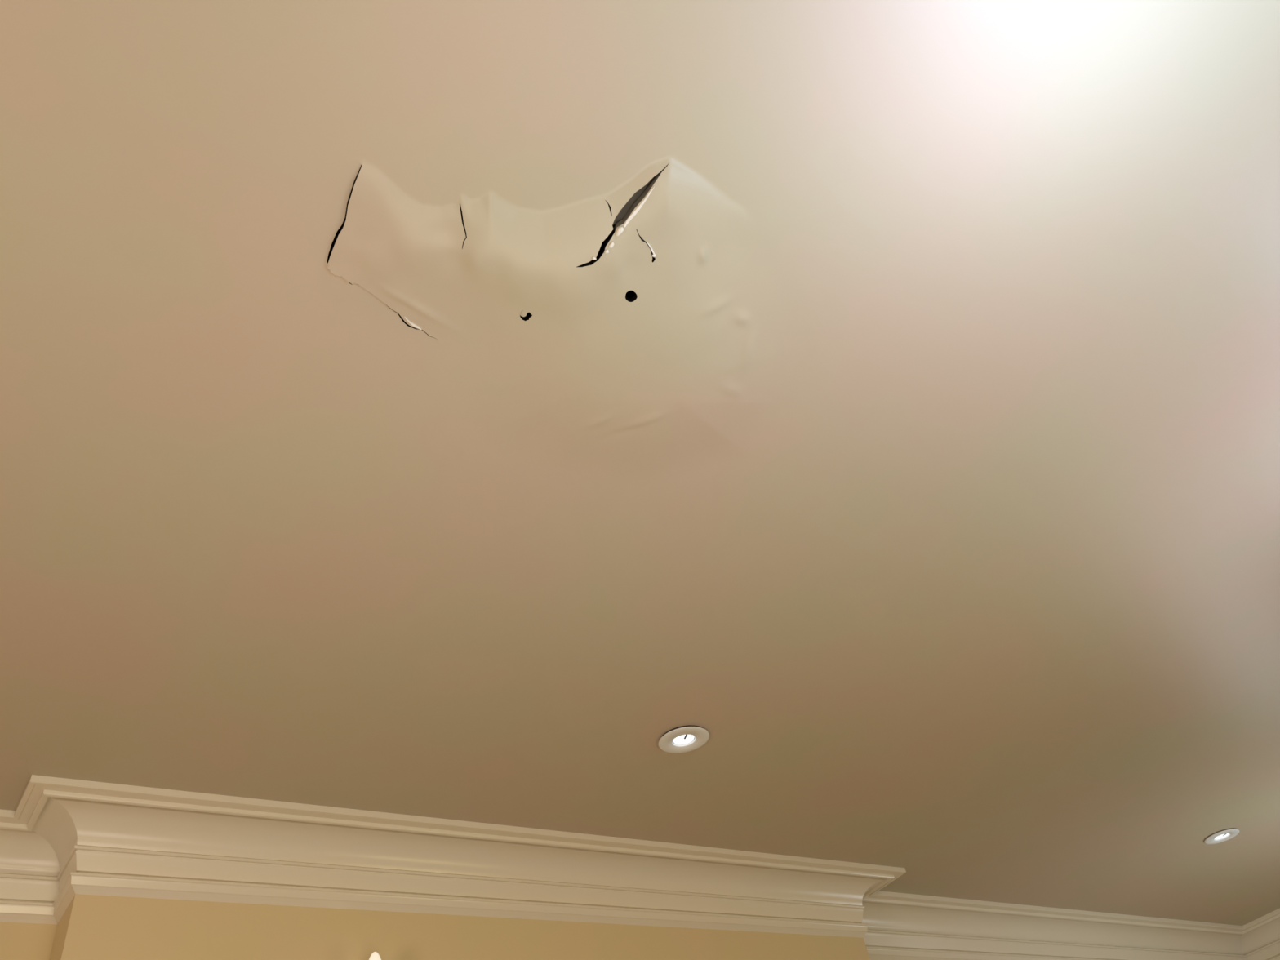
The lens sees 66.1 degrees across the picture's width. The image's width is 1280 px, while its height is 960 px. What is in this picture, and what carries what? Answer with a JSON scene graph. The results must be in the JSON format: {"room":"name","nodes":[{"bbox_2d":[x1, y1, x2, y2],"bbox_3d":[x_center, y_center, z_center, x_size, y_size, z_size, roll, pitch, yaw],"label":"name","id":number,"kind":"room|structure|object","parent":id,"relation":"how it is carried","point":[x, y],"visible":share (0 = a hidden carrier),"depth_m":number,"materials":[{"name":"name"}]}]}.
{"room":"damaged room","nodes":[
{"label":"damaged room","id":0,"kind":"room"},
{"bbox_2d":[0,921,57,959],"bbox_3d":[-1.991,1.415,0.611,2.409,2.600,0.120,18,-50,-30],"label":"wall","id":1,"kind":"structure","parent":0,"point":[18,940],"depth_m":1.89,"materials":[{"name":"paint"}]},
{"bbox_2d":[0,808,59,924],"bbox_3d":[-2.118,0.448,1.357,2.409,0.159,0.132,18,-50,-30],"label":"trim","id":2,"kind":"structure","parent":1,"relation":"attached to","point":[29,866],"depth_m":1.93,"materials":[{"name":"paint"}]},
{"bbox_2d":[49,893,870,959],"bbox_3d":[-0.060,1.937,1.642,2.082,2.600,0.168,18,-50,-30],"label":"wall","id":3,"kind":"structure","parent":0,"point":[92,926],"depth_m":2.10,"materials":[{"name":"paint"}]},
{"bbox_2d":[368,951,381,959],"bbox_3d":[-0.531,1.069,1.924,0.092,0.261,0.125,18,-50,-30],"label":"wall light","id":4,"kind":"object","parent":3,"relation":"attached to","point":[375,956],"visible":1,"depth_m":1.98,"materials":[{"name":"white glass"}]},
{"bbox_2d":[13,774,906,937],"bbox_3d":[-0.223,1.005,2.416,2.333,0.159,0.296,18,-50,-30],"label":"trim","id":5,"kind":"structure","parent":3,"relation":"attached to","point":[110,839],"depth_m":2.20,"materials":[{"name":"paint"}]},
{"bbox_2d":[0,0,1279,925],"bbox_3d":[1.078,-0.648,1.192,7.247,0.251,5.388,18,-50,-30],"label":"ceiling","id":6,"kind":"structure","parent":0,"point":[457,410],"depth_m":1.40,"materials":[{"name":"paint"}]},
{"bbox_2d":[657,724,709,753],"bbox_3d":[0.091,0.543,2.136,0.112,0.054,0.112,18,-50,-30],"label":"recessed light","id":7,"kind":"object","parent":6,"relation":"in","point":[683,739],"visible":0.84,"depth_m":2.12,"materials":[{"name":"white metal"}]},
{"bbox_2d":[1204,828,1239,844],"bbox_3d":[1.897,1.148,3.230,0.112,0.054,0.112,18,-50,-30],"label":"recessed light","id":8,"kind":"object","parent":6,"relation":"in","point":[1221,836],"visible":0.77,"depth_m":3.21,"materials":[{"name":"grey metal"}]},
{"bbox_3d":[1.748,2.647,2.848,2.484,2.600,0.138,18,-50,-30],"label":"wall","id":9,"kind":"structure","parent":0,"visible":0},
{"bbox_2d":[861,890,1246,959],"bbox_3d":[1.621,1.681,3.594,2.484,0.159,0.132,18,-50,-30],"label":"trim","id":10,"kind":"structure","parent":9,"relation":"attached to","point":[901,926],"depth_m":3.46,"materials":[{"name":"paint"}]},
{"bbox_3d":[4.006,1.210,1.828,0.769,2.600,5.283,18,-50,-30],"label":"wall","id":11,"kind":"structure","parent":0,"visible":0},
{"bbox_2d":[1240,908,1279,959],"bbox_3d":[3.667,0.336,2.623,0.132,0.159,5.193,12,-47,-25],"label":"trim","id":12,"kind":"structure","parent":11,"relation":"attached to","point":[1260,940],"depth_m":4.15,"materials":[{"name":"paint"}]}
]}

